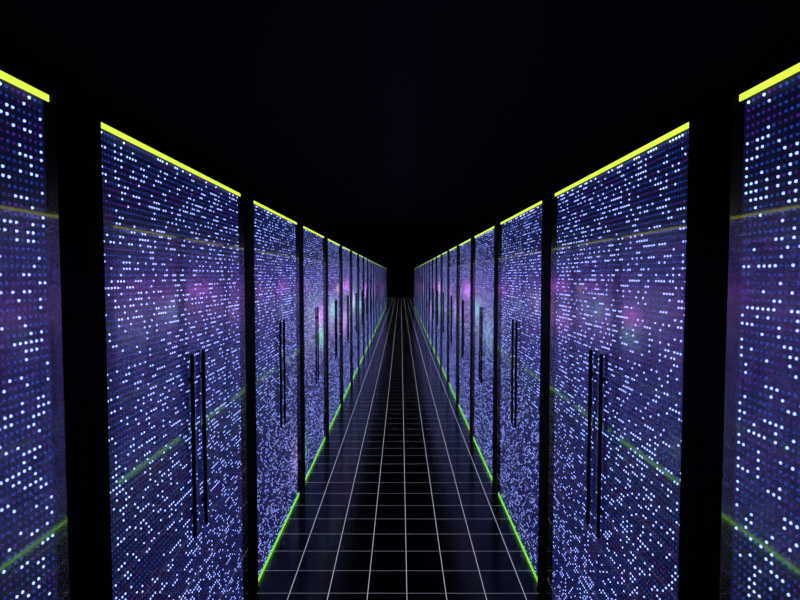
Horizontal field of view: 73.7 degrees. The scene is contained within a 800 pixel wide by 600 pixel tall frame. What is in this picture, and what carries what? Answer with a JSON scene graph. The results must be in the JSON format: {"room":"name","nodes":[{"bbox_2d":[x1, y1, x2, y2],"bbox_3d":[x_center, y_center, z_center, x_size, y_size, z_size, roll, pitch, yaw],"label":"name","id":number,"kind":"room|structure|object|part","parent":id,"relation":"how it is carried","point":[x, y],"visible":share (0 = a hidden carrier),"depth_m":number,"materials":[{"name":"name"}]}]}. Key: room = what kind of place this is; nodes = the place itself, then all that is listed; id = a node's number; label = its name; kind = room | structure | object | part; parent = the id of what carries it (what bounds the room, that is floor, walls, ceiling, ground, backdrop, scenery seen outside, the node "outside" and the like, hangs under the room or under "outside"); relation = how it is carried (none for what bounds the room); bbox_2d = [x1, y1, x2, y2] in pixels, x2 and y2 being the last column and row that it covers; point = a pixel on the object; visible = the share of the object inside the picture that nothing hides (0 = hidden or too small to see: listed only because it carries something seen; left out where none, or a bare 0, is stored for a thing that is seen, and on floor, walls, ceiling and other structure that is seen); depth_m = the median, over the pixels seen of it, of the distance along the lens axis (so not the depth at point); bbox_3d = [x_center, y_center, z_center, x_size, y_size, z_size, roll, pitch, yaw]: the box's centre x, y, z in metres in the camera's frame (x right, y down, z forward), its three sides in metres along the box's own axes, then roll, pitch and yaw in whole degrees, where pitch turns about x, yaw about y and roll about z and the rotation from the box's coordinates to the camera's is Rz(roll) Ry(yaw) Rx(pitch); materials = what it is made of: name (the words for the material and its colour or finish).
{"room":"server room","nodes":[
{"label":"server room","id":0,"kind":"room"},
{"bbox_2d":[254,298,541,599],"bbox_3d":[0.026,0.929,20.012,14.000,0.100,47.900,0,3,0],"label":"floor","id":1,"kind":"structure","parent":0,"point":[399,500],"depth_m":4.12,"materials":[{"name":"black tile"}]},
{"bbox_2d":[0,70,92,599],"bbox_3d":[-1.230,0.648,0.648,0.877,2.202,1.495,0,3,0],"label":"tall cabinet","id":2,"kind":"object","parent":1,"relation":"on","point":[46,550],"visible":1,"depth_m":1.24,"materials":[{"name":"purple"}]},
{"bbox_3d":[-0.842,0.649,0.648,0.015,2.201,1.308,0,3,0],"label":"led panel","id":3,"kind":"part","parent":2,"relation":"part of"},
{"bbox_3d":[-0.828,0.617,1.348,0.041,2.202,0.092,0,3,0],"label":"corner post","id":4,"kind":"part","parent":2,"relation":"part of","materials":[{"name":"black metal"}]},
{"bbox_2d":[80,108,253,599],"bbox_3d":[-1.228,0.581,2.144,0.877,2.202,1.495,0,3,0],"label":"tall cabinet","id":5,"kind":"object","parent":1,"relation":"on","point":[166,243],"visible":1,"depth_m":1.90,"materials":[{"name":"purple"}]},
{"bbox_3d":[-0.828,0.613,1.443,0.041,2.202,0.092,0,3,0],"label":"corner post","id":6,"kind":"part","parent":5,"relation":"part of","materials":[{"name":"black metal"}]},
{"bbox_3d":[-0.798,0.565,2.058,0.018,0.717,0.021,0,3,0],"label":"door handle","id":7,"kind":"part","parent":5,"relation":"part of","materials":[{"name":"black metal"}]},
{"bbox_3d":[-0.798,0.559,2.173,0.018,0.717,0.021,0,3,0],"label":"door handle","id":8,"kind":"part","parent":5,"relation":"part of","materials":[{"name":"black metal"}]},
{"bbox_3d":[-0.826,0.550,2.844,0.041,2.202,0.092,0,3,0],"label":"corner post","id":9,"kind":"part","parent":5,"relation":"part of","materials":[{"name":"black metal"}]},
{"bbox_2d":[249,197,302,596],"bbox_3d":[-1.226,0.514,3.639,0.877,2.202,1.495,0,3,0],"label":"tall cabinet","id":10,"kind":"object","parent":1,"relation":"on","point":[274,238],"visible":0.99,"depth_m":3.52,"materials":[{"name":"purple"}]},
{"bbox_3d":[-0.826,0.545,2.938,0.041,2.202,0.092,0,3,0],"label":"corner post","id":11,"kind":"part","parent":10,"relation":"part of","materials":[{"name":"black metal"}]},
{"bbox_3d":[-0.796,0.497,3.554,0.018,0.717,0.021,0,3,0],"label":"door handle","id":12,"kind":"part","parent":10,"relation":"part of","materials":[{"name":"black metal"}]},
{"bbox_3d":[-0.796,0.492,3.668,0.018,0.717,0.021,0,3,0],"label":"door handle","id":13,"kind":"part","parent":10,"relation":"part of","materials":[{"name":"black metal"}]},
{"bbox_3d":[-0.824,0.482,4.339,0.041,2.202,0.092,0,3,0],"label":"corner post","id":14,"kind":"part","parent":10,"relation":"part of","materials":[{"name":"black metal"}]},
{"bbox_2d":[301,224,327,489],"bbox_3d":[-1.224,0.447,5.135,0.877,2.202,1.495,0,3,0],"label":"tall cabinet","id":15,"kind":"object","parent":1,"relation":"on","point":[313,244],"visible":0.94,"depth_m":5.13,"materials":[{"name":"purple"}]},
{"bbox_3d":[-0.824,0.478,4.434,0.041,2.202,0.092,0,3,0],"label":"corner post","id":16,"kind":"part","parent":15,"relation":"part of","materials":[{"name":"black metal"}]},
{"bbox_3d":[-0.794,0.430,5.049,0.018,0.717,0.021,0,3,0],"label":"door handle","id":17,"kind":"part","parent":15,"relation":"part of","materials":[{"name":"black metal"}]},
{"bbox_3d":[-0.794,0.425,5.164,0.018,0.717,0.021,0,3,0],"label":"door handle","id":18,"kind":"part","parent":15,"relation":"part of","materials":[{"name":"black metal"}]},
{"bbox_3d":[-0.822,0.415,5.835,0.041,2.202,0.092,0,3,0],"label":"corner post","id":19,"kind":"part","parent":15,"relation":"part of","materials":[{"name":"black metal"}]},
{"bbox_2d":[327,238,342,434],"bbox_3d":[-1.222,0.379,6.630,0.877,2.202,1.495,0,3,0],"label":"tall cabinet","id":20,"kind":"object","parent":1,"relation":"on","point":[334,250],"visible":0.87,"depth_m":6.66,"materials":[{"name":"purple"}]},
{"bbox_3d":[-0.822,0.411,5.929,0.041,2.202,0.092,0,3,0],"label":"corner post","id":21,"kind":"part","parent":20,"relation":"part of","materials":[{"name":"black metal"}]},
{"bbox_3d":[-0.792,0.363,6.545,0.018,0.717,0.021,0,3,0],"label":"door handle","id":22,"kind":"part","parent":20,"relation":"part of","materials":[{"name":"black metal"}]},
{"bbox_3d":[-0.792,0.357,6.659,0.018,0.717,0.021,0,3,0],"label":"door handle","id":23,"kind":"part","parent":20,"relation":"part of","materials":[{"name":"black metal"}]},
{"bbox_3d":[-0.820,0.348,7.330,0.041,2.202,0.092,0,3,0],"label":"corner post","id":24,"kind":"part","parent":20,"relation":"part of","materials":[{"name":"black metal"}]},
{"bbox_2d":[342,245,351,398],"bbox_3d":[-1.220,0.312,8.126,0.877,2.202,1.495,0,3,0],"label":"tall cabinet","id":25,"kind":"object","parent":1,"relation":"on","point":[346,253],"visible":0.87,"depth_m":8.23,"materials":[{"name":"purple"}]},
{"bbox_3d":[-0.820,0.344,7.425,0.041,2.202,0.092,0,3,0],"label":"corner post","id":26,"kind":"part","parent":25,"relation":"part of","materials":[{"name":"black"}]},
{"bbox_3d":[-0.832,0.312,8.125,0.015,2.201,1.308,0,3,0],"label":"led panel","id":27,"kind":"part","parent":25,"relation":"part of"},
{"bbox_3d":[-0.790,0.295,8.040,0.018,0.717,0.021,0,3,0],"label":"door handle","id":28,"kind":"part","parent":25,"relation":"part of","materials":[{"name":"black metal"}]},
{"bbox_3d":[-0.790,0.290,8.155,0.018,0.717,0.021,0,3,0],"label":"door handle","id":29,"kind":"part","parent":25,"relation":"part of","materials":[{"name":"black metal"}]},
{"bbox_3d":[-0.818,0.281,8.826,0.041,2.202,0.092,0,3,0],"label":"corner post","id":30,"kind":"part","parent":25,"relation":"part of","materials":[{"name":"black metal"}]},
{"bbox_2d":[352,251,358,381],"bbox_3d":[-1.218,0.245,9.621,0.877,2.202,1.495,0,3,0],"label":"tall cabinet","id":31,"kind":"object","parent":1,"relation":"on","point":[355,257],"visible":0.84,"depth_m":9.69,"materials":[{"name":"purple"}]},
{"bbox_3d":[-0.818,0.276,8.920,0.041,2.202,0.092,0,3,0],"label":"corner post","id":32,"kind":"part","parent":31,"relation":"part of","materials":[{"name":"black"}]},
{"bbox_3d":[-0.830,0.245,9.621,0.015,2.201,1.308,0,3,0],"label":"led panel","id":33,"kind":"part","parent":31,"relation":"part of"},
{"bbox_3d":[-0.788,0.223,9.650,0.018,0.717,0.021,0,3,0],"label":"door handle","id":34,"kind":"part","parent":31,"relation":"part of","materials":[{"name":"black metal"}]},
{"bbox_3d":[-0.816,0.213,10.321,0.041,2.202,0.092,0,3,0],"label":"corner post","id":35,"kind":"part","parent":31,"relation":"part of","materials":[{"name":"black metal"}]},
{"bbox_2d":[359,255,363,366],"bbox_3d":[-1.216,0.177,11.117,0.877,2.202,1.495,0,3,0],"label":"tall cabinet","id":36,"kind":"object","parent":1,"relation":"on","point":[361,258],"visible":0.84,"depth_m":11.37,"materials":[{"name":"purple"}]},
{"bbox_3d":[-0.816,0.209,10.416,0.041,2.202,0.092,0,3,0],"label":"corner post","id":37,"kind":"part","parent":36,"relation":"part of","materials":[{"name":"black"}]},
{"bbox_3d":[-0.786,0.156,11.146,0.018,0.717,0.021,0,3,0],"label":"door handle","id":38,"kind":"part","parent":36,"relation":"part of","materials":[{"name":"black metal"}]},
{"bbox_3d":[-0.814,0.146,11.817,0.041,2.202,0.092,0,3,0],"label":"corner post","id":39,"kind":"part","parent":36,"relation":"part of","materials":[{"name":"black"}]},
{"bbox_2d":[364,257,368,355],"bbox_3d":[-1.214,0.110,12.612,0.877,2.202,1.495,0,3,0],"label":"tall cabinet","id":40,"kind":"object","parent":1,"relation":"on","point":[366,343],"visible":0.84,"depth_m":12.71,"materials":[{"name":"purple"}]},
{"bbox_3d":[-0.814,0.142,11.911,0.041,2.202,0.092,0,3,0],"label":"corner post","id":41,"kind":"part","parent":40,"relation":"part of","materials":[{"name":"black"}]},
{"bbox_3d":[-0.826,0.111,12.612,0.015,2.201,1.308,0,3,0],"label":"led panel","id":42,"kind":"part","parent":40,"relation":"part of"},
{"bbox_3d":[-0.784,0.093,12.526,0.018,0.717,0.021,0,3,0],"label":"door handle","id":43,"kind":"part","parent":40,"relation":"part of","materials":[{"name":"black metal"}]},
{"bbox_3d":[-0.812,0.079,13.312,0.041,2.202,0.092,0,3,0],"label":"corner post","id":44,"kind":"part","parent":40,"relation":"part of","materials":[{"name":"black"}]},
{"bbox_2d":[368,259,371,342],"bbox_3d":[-1.212,0.043,14.108,0.877,2.202,1.495,0,3,0],"label":"tall cabinet","id":45,"kind":"object","parent":1,"relation":"on","point":[369,261],"visible":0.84,"depth_m":14.34,"materials":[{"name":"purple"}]},
{"bbox_3d":[-0.812,0.074,13.407,0.041,2.202,0.092,0,3,0],"label":"corner post","id":46,"kind":"part","parent":45,"relation":"part of","materials":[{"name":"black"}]},
{"bbox_3d":[-0.824,0.043,14.107,0.015,2.201,1.308,0,3,0],"label":"led panel","id":47,"kind":"part","parent":45,"relation":"part of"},
{"bbox_3d":[-0.810,0.011,14.808,0.041,2.202,0.092,0,3,0],"label":"corner post","id":48,"kind":"part","parent":45,"relation":"part of","materials":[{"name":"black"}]},
{"bbox_2d":[372,261,373,336],"bbox_3d":[-1.210,-0.025,15.603,0.877,2.202,1.495,0,3,0],"label":"tall cabinet","id":49,"kind":"object","parent":1,"relation":"on","point":[372,261],"visible":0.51,"depth_m":15.87,"materials":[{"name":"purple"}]},
{"bbox_3d":[-0.822,-0.024,15.603,0.015,2.201,1.308,0,3,0],"label":"led panel","id":50,"kind":"part","parent":49,"relation":"part of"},
{"bbox_3d":[-0.808,-0.056,16.303,0.041,2.202,0.092,0,3,0],"label":"corner post","id":51,"kind":"part","parent":49,"relation":"part of","materials":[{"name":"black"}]},
{"bbox_2d":[374,263,376,333],"bbox_3d":[-1.208,-0.092,17.099,0.877,2.202,1.495,0,3,0],"label":"tall cabinet","id":52,"kind":"object","parent":1,"relation":"on","point":[375,287],"visible":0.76,"depth_m":17.08,"materials":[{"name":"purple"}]},
{"bbox_3d":[-0.820,-0.091,17.098,0.015,2.201,1.308,0,3,0],"label":"led panel","id":53,"kind":"part","parent":52,"relation":"part of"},
{"bbox_3d":[-0.806,-0.123,17.799,0.041,2.202,0.092,0,3,0],"label":"corner post","id":54,"kind":"part","parent":52,"relation":"part of","materials":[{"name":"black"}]},
{"bbox_2d":[376,263,377,325],"bbox_3d":[-1.206,-0.159,18.594,0.877,2.202,1.495,0,3,0],"label":"tall cabinet","id":55,"kind":"object","parent":1,"relation":"on","point":[376,263],"visible":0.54,"depth_m":18.52,"materials":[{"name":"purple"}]},
{"bbox_2d":[378,265,379,324],"bbox_3d":[-1.204,-0.226,20.090,0.877,2.202,1.495,0,3,0],"label":"tall cabinet","id":56,"kind":"object","parent":1,"relation":"on","point":[378,265],"visible":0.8,"depth_m":20.09,"materials":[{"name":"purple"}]},
{"bbox_3d":[-0.816,-0.226,20.089,0.015,2.201,1.308,0,3,0],"label":"led panel","id":57,"kind":"part","parent":56,"relation":"part of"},
{"bbox_3d":[-0.802,-0.258,20.790,0.041,2.202,0.092,0,3,0],"label":"corner post","id":58,"kind":"part","parent":56,"relation":"part of","materials":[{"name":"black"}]},
{"bbox_2d":[380,266,380,319],"bbox_3d":[-1.202,-0.294,21.585,0.877,2.202,1.495,0,3,0],"label":"tall cabinet","id":59,"kind":"object","parent":1,"relation":"on","point":[380,266],"visible":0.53,"depth_m":22.15,"materials":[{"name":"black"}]},
{"bbox_2d":[381,266,382,316],"bbox_3d":[-1.200,-0.361,23.081,0.877,2.202,1.495,0,3,0],"label":"tall cabinet","id":60,"kind":"object","parent":1,"relation":"on","point":[381,266],"visible":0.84,"depth_m":23.31,"materials":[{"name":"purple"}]},
{"bbox_3d":[-0.812,-0.360,23.080,0.015,2.201,1.308,0,3,0],"label":"led panel","id":61,"kind":"part","parent":60,"relation":"part of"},
{"bbox_3d":[-0.798,-0.393,23.781,0.041,2.202,0.092,0,3,0],"label":"corner post","id":62,"kind":"part","parent":60,"relation":"part of","materials":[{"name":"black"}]},
{"bbox_2d":[383,267,383,313],"bbox_3d":[-1.198,-0.428,24.576,0.877,2.202,1.495,0,3,0],"label":"tall cabinet","id":63,"kind":"object","parent":1,"relation":"on","point":[383,267],"visible":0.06,"depth_m":25.20,"materials":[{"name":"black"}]},
{"bbox_2d":[384,268,384,310],"bbox_3d":[-1.196,-0.496,26.072,0.877,2.202,1.495,0,3,0],"label":"tall cabinet","id":64,"kind":"object","parent":1,"relation":"on","point":[384,268],"visible":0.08,"depth_m":26.69,"materials":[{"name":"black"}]},
{"bbox_2d":[385,268,385,308],"bbox_3d":[-1.192,-0.630,29.063,0.877,2.202,1.495,0,3,0],"label":"tall cabinet","id":65,"kind":"object","parent":1,"relation":"on","point":[385,268],"visible":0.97,"depth_m":28.39,"materials":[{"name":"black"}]},
{"bbox_2d":[386,269,386,306],"bbox_3d":[-1.190,-0.698,30.558,0.877,2.202,1.495,0,3,0],"label":"tall cabinet","id":66,"kind":"object","parent":1,"relation":"on","point":[386,269],"visible":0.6,"depth_m":31.21,"materials":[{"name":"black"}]},
{"bbox_2d":[414,269,414,306],"bbox_3d":[1.238,-0.697,30.555,0.877,2.202,1.495,0,3,0],"label":"tall cabinet","id":67,"kind":"object","parent":1,"relation":"on","point":[414,269],"visible":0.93,"depth_m":31.18,"materials":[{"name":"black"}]},
{"bbox_2d":[415,268,415,309],"bbox_3d":[1.235,-0.563,27.564,0.877,2.202,1.495,0,3,0],"label":"tall cabinet","id":68,"kind":"object","parent":1,"relation":"on","point":[415,268],"visible":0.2,"depth_m":28.19,"materials":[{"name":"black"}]},
{"bbox_2d":[416,268,416,310],"bbox_3d":[1.233,-0.495,26.069,0.877,2.202,1.495,0,3,0],"label":"tall cabinet","id":69,"kind":"object","parent":1,"relation":"on","point":[416,268],"visible":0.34,"depth_m":26.69,"materials":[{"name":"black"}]},
{"bbox_2d":[417,267,417,313],"bbox_3d":[1.231,-0.428,24.573,0.877,2.202,1.495,0,3,0],"label":"tall cabinet","id":70,"kind":"object","parent":1,"relation":"on","point":[417,267],"visible":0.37,"depth_m":25.19,"materials":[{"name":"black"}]},
{"bbox_2d":[418,266,418,315],"bbox_3d":[1.229,-0.361,23.078,0.877,2.202,1.495,0,3,0],"label":"tall cabinet","id":71,"kind":"object","parent":1,"relation":"on","point":[418,266],"visible":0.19,"depth_m":23.70,"materials":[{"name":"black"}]},
{"bbox_2d":[419,265,420,320],"bbox_3d":[1.227,-0.294,21.582,0.877,2.202,1.495,0,3,0],"label":"tall cabinet","id":72,"kind":"object","parent":1,"relation":"on","point":[420,265],"visible":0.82,"depth_m":21.67,"materials":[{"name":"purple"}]},
{"bbox_3d":[0.827,-0.325,22.283,0.041,2.202,0.092,0,3,0],"label":"corner post","id":73,"kind":"part","parent":72,"relation":"part of","materials":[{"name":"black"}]},
{"bbox_2d":[421,265,421,322],"bbox_3d":[1.225,-0.226,20.087,0.877,2.202,1.495,0,3,0],"label":"tall cabinet","id":74,"kind":"object","parent":1,"relation":"on","point":[421,265],"visible":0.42,"depth_m":20.69,"materials":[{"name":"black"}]},
{"bbox_2d":[422,264,423,326],"bbox_3d":[1.223,-0.159,18.591,0.877,2.202,1.495,0,3,0],"label":"tall cabinet","id":75,"kind":"object","parent":1,"relation":"on","point":[422,264],"visible":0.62,"depth_m":18.88,"materials":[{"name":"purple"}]},
{"bbox_3d":[0.823,-0.191,19.292,0.041,2.202,0.092,0,3,0],"label":"corner post","id":76,"kind":"part","parent":75,"relation":"part of","materials":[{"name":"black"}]},
{"bbox_3d":[0.835,-0.159,18.592,0.015,2.201,1.308,0,3,0],"label":"led panel","id":77,"kind":"part","parent":75,"relation":"part of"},
{"bbox_2d":[424,263,425,331],"bbox_3d":[1.221,-0.092,17.096,0.877,2.202,1.495,0,3,0],"label":"tall cabinet","id":78,"kind":"object","parent":1,"relation":"on","point":[424,263],"visible":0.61,"depth_m":17.35,"materials":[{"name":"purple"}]},
{"bbox_3d":[0.821,-0.123,17.797,0.041,2.202,0.092,0,3,0],"label":"corner post","id":79,"kind":"part","parent":78,"relation":"part of","materials":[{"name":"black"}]},
{"bbox_3d":[0.833,-0.091,17.096,0.015,2.201,1.308,0,3,0],"label":"led panel","id":80,"kind":"part","parent":78,"relation":"part of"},
{"bbox_2d":[426,261,428,339],"bbox_3d":[1.219,-0.024,15.600,0.877,2.202,1.495,0,3,0],"label":"tall cabinet","id":81,"kind":"object","parent":1,"relation":"on","point":[427,263],"visible":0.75,"depth_m":16.06,"materials":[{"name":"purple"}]},
{"bbox_3d":[0.819,-0.056,16.301,0.041,2.202,0.092,0,3,0],"label":"corner post","id":82,"kind":"part","parent":81,"relation":"part of","materials":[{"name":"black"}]},
{"bbox_3d":[0.831,-0.024,15.601,0.015,2.201,1.308,0,3,0],"label":"led panel","id":83,"kind":"part","parent":81,"relation":"part of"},
{"bbox_3d":[0.817,0.007,14.900,0.041,2.202,0.092,0,3,0],"label":"corner post","id":84,"kind":"part","parent":81,"relation":"part of","materials":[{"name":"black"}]},
{"bbox_2d":[429,260,431,346],"bbox_3d":[1.217,0.043,14.105,0.877,2.202,1.495,0,3,0],"label":"tall cabinet","id":85,"kind":"object","parent":1,"relation":"on","point":[430,261],"visible":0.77,"depth_m":14.38,"materials":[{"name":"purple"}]},
{"bbox_3d":[0.817,0.011,14.806,0.041,2.202,0.092,0,3,0],"label":"corner post","id":86,"kind":"part","parent":85,"relation":"part of","materials":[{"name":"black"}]},
{"bbox_3d":[0.829,0.043,14.105,0.015,2.201,1.308,0,3,0],"label":"led panel","id":87,"kind":"part","parent":85,"relation":"part of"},
{"bbox_3d":[0.815,0.074,13.405,0.041,2.202,0.092,0,3,0],"label":"corner post","id":88,"kind":"part","parent":85,"relation":"part of","materials":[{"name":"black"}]},
{"bbox_2d":[432,257,435,352],"bbox_3d":[1.215,0.110,12.609,0.877,2.202,1.495,0,3,0],"label":"tall cabinet","id":89,"kind":"object","parent":1,"relation":"on","point":[433,259],"visible":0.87,"depth_m":12.73,"materials":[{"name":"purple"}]},
{"bbox_3d":[0.815,0.079,13.310,0.041,2.202,0.092,0,3,0],"label":"corner post","id":90,"kind":"part","parent":89,"relation":"part of","materials":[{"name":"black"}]},
{"bbox_3d":[0.785,0.093,12.524,0.018,0.717,0.021,0,3,0],"label":"door handle","id":91,"kind":"part","parent":89,"relation":"part of","materials":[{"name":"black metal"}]},
{"bbox_3d":[0.813,0.142,11.909,0.041,2.202,0.092,0,3,0],"label":"corner post","id":92,"kind":"part","parent":89,"relation":"part of","materials":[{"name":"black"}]},
{"bbox_2d":[435,255,440,363],"bbox_3d":[1.213,0.177,11.114,0.877,2.202,1.495,0,3,0],"label":"tall cabinet","id":93,"kind":"object","parent":1,"relation":"on","point":[438,258],"visible":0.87,"depth_m":11.34,"materials":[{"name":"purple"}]},
{"bbox_3d":[0.813,0.146,11.815,0.041,2.202,0.092,0,3,0],"label":"corner post","id":94,"kind":"part","parent":93,"relation":"part of","materials":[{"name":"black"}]},
{"bbox_3d":[0.783,0.161,11.029,0.018,0.717,0.021,0,3,0],"label":"door handle","id":95,"kind":"part","parent":93,"relation":"part of","materials":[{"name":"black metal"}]},
{"bbox_3d":[0.825,0.178,11.114,0.015,2.201,1.308,0,3,0],"label":"led panel","id":96,"kind":"part","parent":93,"relation":"part of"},
{"bbox_3d":[0.811,0.209,10.414,0.041,2.202,0.092,0,3,0],"label":"corner post","id":97,"kind":"part","parent":93,"relation":"part of","materials":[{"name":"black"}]},
{"bbox_2d":[440,250,447,378],"bbox_3d":[1.211,0.245,9.618,0.877,2.202,1.495,0,3,0],"label":"tall cabinet","id":98,"kind":"object","parent":1,"relation":"on","point":[444,257],"visible":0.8,"depth_m":9.82,"materials":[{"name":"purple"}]},
{"bbox_3d":[0.811,0.213,10.319,0.041,2.202,0.092,0,3,0],"label":"corner post","id":99,"kind":"part","parent":98,"relation":"part of","materials":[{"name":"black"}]},
{"bbox_3d":[0.781,0.228,9.533,0.018,0.717,0.021,0,3,0],"label":"door handle","id":100,"kind":"part","parent":98,"relation":"part of","materials":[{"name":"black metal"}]},
{"bbox_3d":[0.823,0.245,9.619,0.015,2.201,1.308,0,3,0],"label":"led panel","id":101,"kind":"part","parent":98,"relation":"part of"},
{"bbox_3d":[0.809,0.276,8.918,0.041,2.202,0.092,0,3,0],"label":"corner post","id":102,"kind":"part","parent":98,"relation":"part of","materials":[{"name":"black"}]},
{"bbox_2d":[447,246,456,403],"bbox_3d":[1.209,0.312,8.123,0.877,2.202,1.495,0,3,0],"label":"tall cabinet","id":103,"kind":"object","parent":1,"relation":"on","point":[452,253],"visible":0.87,"depth_m":8.16,"materials":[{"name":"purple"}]},
{"bbox_3d":[0.809,0.281,8.824,0.041,2.202,0.092,0,3,0],"label":"corner post","id":104,"kind":"part","parent":103,"relation":"part of","materials":[{"name":"black metal"}]},
{"bbox_3d":[0.780,0.290,8.153,0.018,0.717,0.021,0,3,0],"label":"door handle","id":105,"kind":"part","parent":103,"relation":"part of","materials":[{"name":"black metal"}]},
{"bbox_3d":[0.779,0.295,8.038,0.018,0.717,0.021,0,3,0],"label":"door handle","id":106,"kind":"part","parent":103,"relation":"part of","materials":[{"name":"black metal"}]},
{"bbox_3d":[0.807,0.344,7.423,0.041,2.202,0.092,0,3,0],"label":"corner post","id":107,"kind":"part","parent":103,"relation":"part of","materials":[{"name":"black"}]},
{"bbox_2d":[457,237,471,435],"bbox_3d":[1.207,0.379,6.627,0.877,2.202,1.495,0,3,0],"label":"tall cabinet","id":108,"kind":"object","parent":1,"relation":"on","point":[464,250],"visible":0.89,"depth_m":6.64,"materials":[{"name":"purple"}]},
{"bbox_3d":[0.807,0.348,7.328,0.041,2.202,0.092,0,3,0],"label":"corner post","id":109,"kind":"part","parent":108,"relation":"part of","materials":[{"name":"black metal"}]},
{"bbox_3d":[0.778,0.358,6.657,0.018,0.717,0.021,0,3,0],"label":"door handle","id":110,"kind":"part","parent":108,"relation":"part of","materials":[{"name":"black metal"}]},
{"bbox_3d":[0.777,0.363,6.542,0.018,0.717,0.021,0,3,0],"label":"door handle","id":111,"kind":"part","parent":108,"relation":"part of","materials":[{"name":"black metal"}]},
{"bbox_3d":[0.805,0.411,5.927,0.041,2.202,0.092,0,3,0],"label":"corner post","id":112,"kind":"part","parent":108,"relation":"part of","materials":[{"name":"black metal"}]},
{"bbox_2d":[471,224,495,487],"bbox_3d":[1.205,0.447,5.132,0.877,2.202,1.495,0,3,0],"label":"tall cabinet","id":113,"kind":"object","parent":1,"relation":"on","point":[483,290],"visible":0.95,"depth_m":5.08,"materials":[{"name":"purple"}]},
{"bbox_3d":[0.805,0.415,5.833,0.041,2.202,0.092,0,3,0],"label":"corner post","id":114,"kind":"part","parent":113,"relation":"part of","materials":[{"name":"black metal"}]},
{"bbox_3d":[0.776,0.425,5.162,0.018,0.717,0.021,0,3,0],"label":"door handle","id":115,"kind":"part","parent":113,"relation":"part of","materials":[{"name":"black metal"}]},
{"bbox_3d":[0.775,0.430,5.047,0.018,0.717,0.021,0,3,0],"label":"door handle","id":116,"kind":"part","parent":113,"relation":"part of","materials":[{"name":"black metal"}]},
{"bbox_3d":[0.803,0.478,4.432,0.041,2.202,0.092,0,3,0],"label":"corner post","id":117,"kind":"part","parent":113,"relation":"part of","materials":[{"name":"black metal"}]},
{"bbox_2d":[494,196,546,597],"bbox_3d":[1.203,0.514,3.636,0.877,2.202,1.495,0,3,0],"label":"tall cabinet","id":118,"kind":"object","parent":1,"relation":"on","point":[520,238],"visible":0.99,"depth_m":3.55,"materials":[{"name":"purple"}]},
{"bbox_3d":[0.803,0.482,4.337,0.041,2.202,0.092,0,3,0],"label":"corner post","id":119,"kind":"part","parent":118,"relation":"part of","materials":[{"name":"black metal"}]},
{"bbox_3d":[0.774,0.492,3.666,0.018,0.717,0.021,0,3,0],"label":"door handle","id":120,"kind":"part","parent":118,"relation":"part of","materials":[{"name":"black metal"}]},
{"bbox_3d":[0.774,0.497,3.551,0.018,0.717,0.021,0,3,0],"label":"door handle","id":121,"kind":"part","parent":118,"relation":"part of","materials":[{"name":"black metal"}]},
{"bbox_3d":[0.801,0.545,2.936,0.041,2.202,0.092,0,3,0],"label":"corner post","id":122,"kind":"part","parent":118,"relation":"part of","materials":[{"name":"black metal"}]},
{"bbox_2d":[542,108,708,599],"bbox_3d":[1.201,0.581,2.141,0.877,2.202,1.495,0,3,0],"label":"tall cabinet","id":123,"kind":"object","parent":1,"relation":"on","point":[626,241],"visible":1,"depth_m":1.90,"materials":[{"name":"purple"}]},
{"bbox_3d":[0.801,0.550,2.842,0.041,2.202,0.092,0,3,0],"label":"corner post","id":124,"kind":"part","parent":123,"relation":"part of","materials":[{"name":"black metal"}]},
{"bbox_3d":[0.772,0.559,2.171,0.018,0.717,0.021,0,3,0],"label":"door handle","id":125,"kind":"part","parent":123,"relation":"part of","materials":[{"name":"black metal"}]},
{"bbox_3d":[0.772,0.565,2.056,0.018,0.717,0.021,0,3,0],"label":"door handle","id":126,"kind":"part","parent":123,"relation":"part of","materials":[{"name":"black metal"}]},
{"bbox_3d":[0.799,0.613,1.441,0.041,2.202,0.092,0,3,0],"label":"corner post","id":127,"kind":"part","parent":123,"relation":"part of","materials":[{"name":"black metal"}]},
{"bbox_2d":[697,63,799,599],"bbox_3d":[1.199,0.649,0.645,0.877,2.202,1.495,0,3,0],"label":"tall cabinet","id":128,"kind":"object","parent":1,"relation":"on","point":[749,532],"visible":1,"depth_m":1.22,"materials":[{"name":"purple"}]},
{"bbox_3d":[0.799,0.617,1.346,0.041,2.202,0.092,0,3,0],"label":"corner post","id":129,"kind":"part","parent":128,"relation":"part of","materials":[{"name":"black metal"}]},
{"bbox_3d":[0.811,0.649,0.646,0.015,2.201,1.308,0,3,0],"label":"led panel","id":130,"kind":"part","parent":128,"relation":"part of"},
{"bbox_2d":[318,233,479,297],"bbox_3d":[0.058,-2.837,43.867,14.000,5.280,0.100,0,3,0],"label":"wall","id":131,"kind":"structure","parent":0,"point":[400,254],"depth_m":43.75,"materials":[{"name":"black"}]},
{"bbox_2d":[0,0,799,232],"bbox_3d":[0.026,-4.445,19.770,14.000,0.100,47.900,0,3,0],"label":"ceiling","id":132,"kind":"structure","parent":0,"point":[333,116],"depth_m":9.76,"materials":[{"name":"black"}]}
]}

